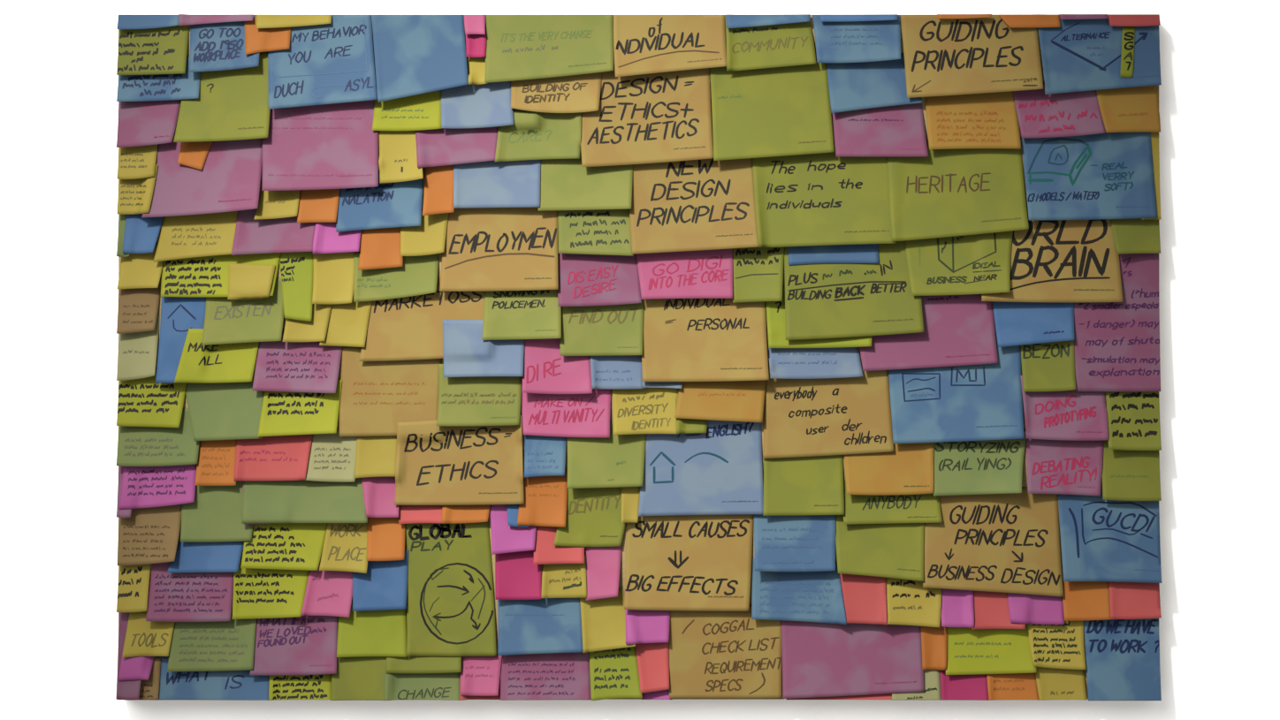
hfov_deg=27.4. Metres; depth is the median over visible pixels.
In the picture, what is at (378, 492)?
sticky note
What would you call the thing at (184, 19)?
sticky note
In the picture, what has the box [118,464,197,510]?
sticky note
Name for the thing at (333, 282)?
sticky note
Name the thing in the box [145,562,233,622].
sticky note
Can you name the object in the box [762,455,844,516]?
sticky note
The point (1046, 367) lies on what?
sticky note
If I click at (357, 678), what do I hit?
sticky note
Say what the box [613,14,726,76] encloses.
sticky note
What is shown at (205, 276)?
sticky note
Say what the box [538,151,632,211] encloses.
sticky note
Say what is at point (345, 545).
sticky note
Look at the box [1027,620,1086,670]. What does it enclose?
sticky note
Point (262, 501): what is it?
sticky note
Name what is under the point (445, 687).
sticky note
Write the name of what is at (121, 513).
sticky note
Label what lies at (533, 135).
sticky note
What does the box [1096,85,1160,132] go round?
sticky note
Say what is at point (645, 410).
sticky note
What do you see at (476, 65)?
sticky note
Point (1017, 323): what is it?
sticky note
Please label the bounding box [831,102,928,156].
sticky note
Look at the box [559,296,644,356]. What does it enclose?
sticky note
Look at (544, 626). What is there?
sticky note
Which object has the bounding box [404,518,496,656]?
sticky note
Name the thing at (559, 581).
sticky note
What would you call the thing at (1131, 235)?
sticky note
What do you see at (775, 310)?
sticky note
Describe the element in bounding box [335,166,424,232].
sticky note
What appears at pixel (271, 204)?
sticky note
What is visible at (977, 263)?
sticky note
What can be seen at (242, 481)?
sticky note
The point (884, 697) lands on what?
sticky note
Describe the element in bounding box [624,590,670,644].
sticky note
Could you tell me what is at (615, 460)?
sticky note
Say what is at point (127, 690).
sticky note
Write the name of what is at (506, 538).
sticky note
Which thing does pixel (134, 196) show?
sticky note
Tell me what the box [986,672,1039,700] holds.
sticky note
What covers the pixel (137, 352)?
sticky note
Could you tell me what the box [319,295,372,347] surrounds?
sticky note
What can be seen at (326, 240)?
sticky note
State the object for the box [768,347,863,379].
sticky note
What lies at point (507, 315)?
sticky note
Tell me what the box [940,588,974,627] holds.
sticky note
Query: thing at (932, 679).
sticky note
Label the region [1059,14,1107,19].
sticky note
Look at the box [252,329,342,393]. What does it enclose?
sticky note
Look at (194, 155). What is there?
sticky note
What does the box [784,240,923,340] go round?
sticky note
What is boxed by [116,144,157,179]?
sticky note
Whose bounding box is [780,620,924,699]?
sticky note
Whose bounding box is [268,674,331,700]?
sticky note
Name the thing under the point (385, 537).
sticky note
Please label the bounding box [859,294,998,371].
sticky note
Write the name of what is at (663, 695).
sticky note
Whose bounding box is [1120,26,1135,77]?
sticky note
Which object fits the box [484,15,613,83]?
sticky note
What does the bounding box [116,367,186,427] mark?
sticky note
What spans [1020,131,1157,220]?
sticky note
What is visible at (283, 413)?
sticky note
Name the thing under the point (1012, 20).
sticky note
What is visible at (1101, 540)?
sticky note
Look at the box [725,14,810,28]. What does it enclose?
sticky note
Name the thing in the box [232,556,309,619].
sticky note
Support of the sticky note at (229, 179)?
attached to the board
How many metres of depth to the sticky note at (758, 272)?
2.97 m
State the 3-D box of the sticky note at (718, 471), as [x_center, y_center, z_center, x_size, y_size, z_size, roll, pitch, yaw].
[0.070,0.115,2.965,0.143,0.124,0.011,0,0,0]
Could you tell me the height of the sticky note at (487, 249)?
0.106 m
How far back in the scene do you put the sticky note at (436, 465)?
2.97 m
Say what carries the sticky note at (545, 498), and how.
attached to the board
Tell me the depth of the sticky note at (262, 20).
2.97 m
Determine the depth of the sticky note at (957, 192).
2.97 m
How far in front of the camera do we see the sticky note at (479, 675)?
2.97 m
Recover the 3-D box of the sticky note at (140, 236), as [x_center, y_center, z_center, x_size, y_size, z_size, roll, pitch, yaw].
[-0.559,-0.151,2.963,0.050,0.061,0.014,0,0,0]
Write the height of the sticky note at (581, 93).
0.053 m
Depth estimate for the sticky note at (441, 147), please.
2.97 m
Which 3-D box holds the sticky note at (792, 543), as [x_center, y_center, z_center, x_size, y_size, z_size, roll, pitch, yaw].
[0.174,0.196,2.962,0.093,0.086,0.017,0,0,0]
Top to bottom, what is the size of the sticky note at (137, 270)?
0.054 m
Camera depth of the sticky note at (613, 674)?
2.97 m
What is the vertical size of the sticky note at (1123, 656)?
0.102 m
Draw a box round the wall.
[0,0,1279,719]
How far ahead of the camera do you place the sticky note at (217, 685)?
2.97 m
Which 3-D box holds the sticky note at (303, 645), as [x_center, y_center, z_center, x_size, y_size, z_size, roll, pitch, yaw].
[-0.391,0.317,2.963,0.098,0.078,0.014,0,0,0]
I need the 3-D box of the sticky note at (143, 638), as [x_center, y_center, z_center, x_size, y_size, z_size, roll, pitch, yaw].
[-0.554,0.309,2.965,0.060,0.053,0.011,0,0,-2]
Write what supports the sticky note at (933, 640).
attached to the board
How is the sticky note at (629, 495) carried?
attached to the board
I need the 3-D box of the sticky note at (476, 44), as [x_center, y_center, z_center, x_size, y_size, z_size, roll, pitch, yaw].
[-0.186,-0.358,2.966,0.024,0.032,0.010,0,0,0]
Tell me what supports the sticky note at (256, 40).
attached to the board
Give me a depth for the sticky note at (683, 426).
2.96 m
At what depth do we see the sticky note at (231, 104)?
2.96 m
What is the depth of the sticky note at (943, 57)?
2.96 m
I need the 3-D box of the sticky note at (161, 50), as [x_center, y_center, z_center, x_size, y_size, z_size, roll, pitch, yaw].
[-0.550,-0.355,2.965,0.080,0.068,0.012,0,0,0]
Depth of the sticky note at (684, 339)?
2.96 m
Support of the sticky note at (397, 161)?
attached to the board
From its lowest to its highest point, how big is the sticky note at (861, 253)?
0.042 m
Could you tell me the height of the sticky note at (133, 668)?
0.042 m
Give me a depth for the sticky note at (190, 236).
2.97 m
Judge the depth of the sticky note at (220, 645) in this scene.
2.97 m
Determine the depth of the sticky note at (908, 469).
2.97 m
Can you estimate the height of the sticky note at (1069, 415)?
0.074 m
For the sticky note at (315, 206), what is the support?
attached to the board
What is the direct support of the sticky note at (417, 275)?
attached to the board
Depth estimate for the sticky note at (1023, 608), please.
2.97 m
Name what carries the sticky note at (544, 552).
attached to the board
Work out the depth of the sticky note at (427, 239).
2.97 m
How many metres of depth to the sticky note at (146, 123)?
2.97 m
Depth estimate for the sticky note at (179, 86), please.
2.97 m
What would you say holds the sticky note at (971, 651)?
attached to the board
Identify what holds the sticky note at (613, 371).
attached to the board
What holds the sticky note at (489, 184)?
attached to the board
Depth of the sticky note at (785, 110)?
2.97 m
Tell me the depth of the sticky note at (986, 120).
2.97 m
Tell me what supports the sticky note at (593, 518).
attached to the board
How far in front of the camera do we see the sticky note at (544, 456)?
2.97 m
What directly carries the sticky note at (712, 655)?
attached to the board
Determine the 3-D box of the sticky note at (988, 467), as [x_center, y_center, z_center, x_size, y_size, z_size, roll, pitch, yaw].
[0.384,0.114,2.959,0.108,0.079,0.022,0,0,0]
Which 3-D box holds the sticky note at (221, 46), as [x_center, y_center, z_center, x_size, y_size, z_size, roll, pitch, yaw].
[-0.468,-0.358,2.963,0.082,0.067,0.015,0,0,0]
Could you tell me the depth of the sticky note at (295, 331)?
2.96 m
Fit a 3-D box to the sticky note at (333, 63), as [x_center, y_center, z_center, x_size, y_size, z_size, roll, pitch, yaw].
[-0.358,-0.337,2.962,0.125,0.109,0.017,0,0,0]
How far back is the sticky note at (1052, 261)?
2.97 m
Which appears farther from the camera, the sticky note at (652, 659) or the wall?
the wall
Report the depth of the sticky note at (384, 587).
2.97 m
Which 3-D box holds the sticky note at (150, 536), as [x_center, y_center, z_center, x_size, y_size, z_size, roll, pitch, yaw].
[-0.554,0.194,2.961,0.073,0.078,0.019,0,0,0]
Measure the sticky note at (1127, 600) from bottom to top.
0.060 m
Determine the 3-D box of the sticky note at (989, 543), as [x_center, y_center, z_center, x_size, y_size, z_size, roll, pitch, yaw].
[0.398,0.205,2.966,0.159,0.125,0.014,0,0,-2]
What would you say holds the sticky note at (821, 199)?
attached to the board
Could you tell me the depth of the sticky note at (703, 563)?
2.97 m
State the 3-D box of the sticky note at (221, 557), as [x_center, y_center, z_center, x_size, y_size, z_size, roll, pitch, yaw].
[-0.490,0.217,2.966,0.088,0.046,0.010,0,0,0]
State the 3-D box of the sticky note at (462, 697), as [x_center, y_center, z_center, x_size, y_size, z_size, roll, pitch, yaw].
[-0.180,0.371,2.967,0.047,0.027,0.010,0,0,-8]
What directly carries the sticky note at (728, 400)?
attached to the board
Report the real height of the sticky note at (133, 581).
0.062 m
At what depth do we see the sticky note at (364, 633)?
2.97 m
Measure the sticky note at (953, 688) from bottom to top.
0.047 m
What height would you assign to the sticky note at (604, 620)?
0.076 m
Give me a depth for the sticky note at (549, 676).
2.97 m
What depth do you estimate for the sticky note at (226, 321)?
2.97 m
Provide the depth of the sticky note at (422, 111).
2.97 m
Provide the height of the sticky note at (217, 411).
0.079 m
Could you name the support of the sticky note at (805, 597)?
attached to the board
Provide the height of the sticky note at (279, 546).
0.069 m
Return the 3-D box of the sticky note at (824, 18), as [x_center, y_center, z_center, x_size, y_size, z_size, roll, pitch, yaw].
[0.247,-0.387,2.965,0.088,0.009,0.006,0,0,1]
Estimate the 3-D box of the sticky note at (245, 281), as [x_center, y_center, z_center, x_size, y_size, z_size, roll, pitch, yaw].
[-0.439,-0.089,2.962,0.053,0.042,0.010,0,0,2]
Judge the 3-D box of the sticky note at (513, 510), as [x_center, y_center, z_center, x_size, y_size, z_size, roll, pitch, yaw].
[-0.138,0.163,2.965,0.032,0.051,0.010,0,0,0]
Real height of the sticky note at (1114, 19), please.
0.014 m
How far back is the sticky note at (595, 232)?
2.96 m
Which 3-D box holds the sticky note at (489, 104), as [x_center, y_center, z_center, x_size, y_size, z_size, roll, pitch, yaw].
[-0.184,-0.294,2.964,0.083,0.066,0.013,0,0,0]
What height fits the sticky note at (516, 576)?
0.067 m
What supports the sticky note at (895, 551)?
attached to the board
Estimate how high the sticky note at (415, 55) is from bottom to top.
0.101 m
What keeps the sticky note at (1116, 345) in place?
attached to the board
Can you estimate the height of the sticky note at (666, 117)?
0.119 m
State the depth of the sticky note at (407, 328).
2.97 m
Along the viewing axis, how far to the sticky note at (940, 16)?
2.96 m
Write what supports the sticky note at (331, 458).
attached to the board
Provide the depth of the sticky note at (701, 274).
2.96 m
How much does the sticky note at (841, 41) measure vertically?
0.056 m
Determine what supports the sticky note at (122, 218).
attached to the board
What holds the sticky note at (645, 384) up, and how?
attached to the board
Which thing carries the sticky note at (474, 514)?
attached to the board
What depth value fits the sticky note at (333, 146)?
2.96 m
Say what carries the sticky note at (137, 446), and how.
attached to the board
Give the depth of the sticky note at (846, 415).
2.97 m
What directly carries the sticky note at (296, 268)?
attached to the board
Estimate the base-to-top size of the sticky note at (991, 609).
0.059 m
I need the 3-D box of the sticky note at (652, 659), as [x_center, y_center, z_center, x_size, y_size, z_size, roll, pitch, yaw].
[0.013,0.343,2.963,0.040,0.065,0.016,0,0,0]
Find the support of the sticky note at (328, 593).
attached to the board
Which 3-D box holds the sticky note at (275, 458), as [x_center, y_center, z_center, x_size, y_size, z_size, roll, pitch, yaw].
[-0.413,0.104,2.964,0.090,0.066,0.013,0,0,0]
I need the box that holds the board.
[118,14,1158,700]
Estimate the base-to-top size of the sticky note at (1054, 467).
0.076 m
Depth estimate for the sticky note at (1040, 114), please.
2.97 m
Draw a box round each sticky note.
[115,612,141,700]
[116,14,179,29]
[116,24,189,75]
[116,56,200,101]
[116,99,181,147]
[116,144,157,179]
[116,164,158,214]
[116,214,129,257]
[116,243,163,289]
[116,272,161,334]
[116,314,159,380]
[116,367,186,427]
[116,408,199,466]
[116,466,131,518]
[116,504,181,566]
[116,563,151,612]
[117,648,154,681]
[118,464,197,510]
[121,610,175,657]
[122,213,163,253]
[138,658,160,700]
[141,130,262,217]
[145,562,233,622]
[152,210,238,262]
[155,297,205,383]
[156,656,269,700]
[160,252,280,297]
[167,539,243,573]
[167,608,256,671]
[173,52,270,142]
[174,328,259,382]
[177,141,212,170]
[178,14,253,25]
[180,480,252,542]
[185,371,264,441]
[189,15,259,72]
[194,439,236,486]
[201,277,284,345]
[227,263,275,299]
[231,206,315,255]
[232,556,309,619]
[234,434,312,480]
[240,523,327,571]
[241,478,367,524]
[242,480,277,525]
[243,16,290,54]
[250,616,337,676]
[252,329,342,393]
[254,179,299,219]
[256,14,331,28]
[258,380,342,436]
[262,99,378,190]
[267,15,377,109]
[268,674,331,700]
[279,251,313,321]
[282,304,332,342]
[297,189,339,223]
[300,562,352,617]
[304,428,357,482]
[312,220,361,254]
[312,251,354,304]
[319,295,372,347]
[319,523,367,573]
[331,617,386,700]
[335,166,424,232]
[336,599,406,657]
[338,346,441,436]
[352,549,408,611]
[353,251,438,302]
[354,435,396,478]
[358,227,403,270]
[359,274,484,361]
[361,476,398,518]
[366,518,405,561]
[371,14,468,102]
[371,90,441,130]
[378,130,423,182]
[384,661,460,700]
[385,609,461,673]
[394,415,524,505]
[398,505,441,524]
[400,208,448,256]
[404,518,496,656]
[415,126,498,167]
[422,164,454,215]
[436,364,521,426]
[439,206,558,291]
[441,73,513,128]
[441,504,490,524]
[442,320,524,377]
[453,160,540,208]
[459,676,500,700]
[460,655,502,696]
[463,14,485,34]
[465,30,486,57]
[468,56,487,84]
[481,289,561,340]
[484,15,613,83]
[489,504,536,555]
[495,109,581,161]
[495,550,541,600]
[497,598,583,655]
[500,652,591,700]
[506,504,528,527]
[510,72,601,113]
[517,466,567,527]
[521,338,592,394]
[521,378,611,437]
[524,434,566,477]
[533,525,584,564]
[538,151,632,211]
[540,555,586,598]
[553,487,625,547]
[557,208,633,256]
[557,240,641,306]
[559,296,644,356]
[567,420,645,488]
[579,588,635,653]
[580,64,713,167]
[584,540,622,601]
[589,647,642,700]
[590,355,643,388]
[612,388,678,434]
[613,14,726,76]
[621,487,639,524]
[624,514,753,611]
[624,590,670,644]
[629,144,760,253]
[635,248,732,299]
[635,642,669,693]
[638,419,763,516]
[641,298,769,381]
[641,369,682,388]
[641,689,672,700]
[668,604,782,699]
[674,380,765,422]
[675,397,707,434]
[709,59,834,160]
[724,14,815,71]
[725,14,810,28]
[732,246,784,303]
[751,558,846,624]
[752,141,895,247]
[753,514,835,571]
[762,360,893,458]
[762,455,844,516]
[766,284,871,348]
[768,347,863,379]
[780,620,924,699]
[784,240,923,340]
[786,693,891,700]
[787,243,878,265]
[812,14,900,62]
[819,14,898,22]
[826,53,922,113]
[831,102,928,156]
[835,515,924,581]
[839,573,887,625]
[843,477,942,525]
[844,440,934,495]
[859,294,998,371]
[885,578,941,627]
[887,137,1028,241]
[888,333,1024,443]
[891,670,941,700]
[900,15,1043,98]
[904,230,1013,296]
[920,616,947,670]
[922,487,1063,597]
[924,91,1020,149]
[933,429,1025,496]
[937,14,991,18]
[939,670,988,700]
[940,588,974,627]
[945,624,1036,675]
[971,591,1025,629]
[981,207,1123,302]
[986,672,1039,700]
[992,301,1074,347]
[998,14,1060,27]
[1007,593,1064,624]
[1013,82,1105,138]
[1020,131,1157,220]
[1020,340,1076,391]
[1020,375,1108,441]
[1025,438,1103,496]
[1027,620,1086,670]
[1035,667,1087,700]
[1037,17,1161,94]
[1058,482,1161,583]
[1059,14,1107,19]
[1061,565,1110,621]
[1074,253,1160,391]
[1083,618,1161,700]
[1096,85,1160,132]
[1101,440,1161,501]
[1106,391,1161,450]
[1107,14,1160,26]
[1108,581,1161,619]
[1110,218,1160,254]
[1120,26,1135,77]
[1142,131,1161,220]
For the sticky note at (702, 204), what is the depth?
2.96 m
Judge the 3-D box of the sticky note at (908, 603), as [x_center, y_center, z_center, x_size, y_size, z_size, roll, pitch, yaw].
[0.309,0.266,2.962,0.065,0.071,0.017,0,0,0]
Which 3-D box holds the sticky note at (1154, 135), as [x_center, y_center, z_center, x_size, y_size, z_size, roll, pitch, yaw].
[0.577,-0.214,2.964,0.022,0.111,0.012,0,0,0]
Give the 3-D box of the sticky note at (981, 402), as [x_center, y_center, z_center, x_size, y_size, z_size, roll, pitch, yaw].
[0.356,0.032,2.963,0.154,0.126,0.015,0,0,0]
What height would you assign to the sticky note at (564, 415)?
0.067 m
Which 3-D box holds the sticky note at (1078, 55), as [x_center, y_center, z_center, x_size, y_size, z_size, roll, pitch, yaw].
[0.518,-0.345,2.962,0.139,0.092,0.016,0,0,0]
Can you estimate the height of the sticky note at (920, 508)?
0.053 m
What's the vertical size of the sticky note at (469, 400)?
0.070 m
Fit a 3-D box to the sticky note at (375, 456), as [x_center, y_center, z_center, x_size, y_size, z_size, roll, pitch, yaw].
[-0.297,0.104,2.965,0.050,0.059,0.012,0,0,0]
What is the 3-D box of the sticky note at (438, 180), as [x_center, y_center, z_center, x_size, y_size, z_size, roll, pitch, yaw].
[-0.227,-0.199,2.962,0.037,0.073,0.017,0,0,0]
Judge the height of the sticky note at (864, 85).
0.069 m
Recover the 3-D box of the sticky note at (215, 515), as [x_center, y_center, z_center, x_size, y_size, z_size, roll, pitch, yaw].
[-0.475,0.159,2.966,0.087,0.093,0.008,0,0,0]
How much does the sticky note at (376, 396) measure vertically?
0.104 m
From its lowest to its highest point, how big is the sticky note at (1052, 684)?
0.054 m
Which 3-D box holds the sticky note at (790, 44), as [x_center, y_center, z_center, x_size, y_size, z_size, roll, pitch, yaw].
[0.148,-0.358,2.964,0.103,0.066,0.013,0,0,0]
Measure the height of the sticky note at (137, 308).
0.070 m
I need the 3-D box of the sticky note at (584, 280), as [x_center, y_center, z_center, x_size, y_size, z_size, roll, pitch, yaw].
[-0.045,-0.098,2.964,0.095,0.075,0.013,0,0,0]
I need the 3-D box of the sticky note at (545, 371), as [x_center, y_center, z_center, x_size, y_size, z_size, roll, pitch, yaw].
[-0.094,0.003,2.962,0.080,0.071,0.016,0,0,0]
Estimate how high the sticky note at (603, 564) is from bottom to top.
0.074 m
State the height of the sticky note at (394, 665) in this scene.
0.072 m
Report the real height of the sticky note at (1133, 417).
0.085 m
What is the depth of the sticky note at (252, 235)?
2.97 m
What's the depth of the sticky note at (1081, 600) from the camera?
2.97 m
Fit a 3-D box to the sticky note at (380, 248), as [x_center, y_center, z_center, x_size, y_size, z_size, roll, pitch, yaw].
[-0.293,-0.132,2.964,0.050,0.061,0.012,0,0,0]
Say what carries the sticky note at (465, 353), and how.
attached to the board
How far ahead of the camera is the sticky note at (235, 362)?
2.96 m
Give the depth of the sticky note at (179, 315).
2.97 m
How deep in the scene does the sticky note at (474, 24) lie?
2.97 m
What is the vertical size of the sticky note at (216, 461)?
0.062 m
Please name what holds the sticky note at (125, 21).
attached to the board
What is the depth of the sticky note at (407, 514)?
2.97 m
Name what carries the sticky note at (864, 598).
attached to the board
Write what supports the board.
attached to the wall
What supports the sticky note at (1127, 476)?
attached to the board
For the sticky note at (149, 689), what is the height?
0.047 m

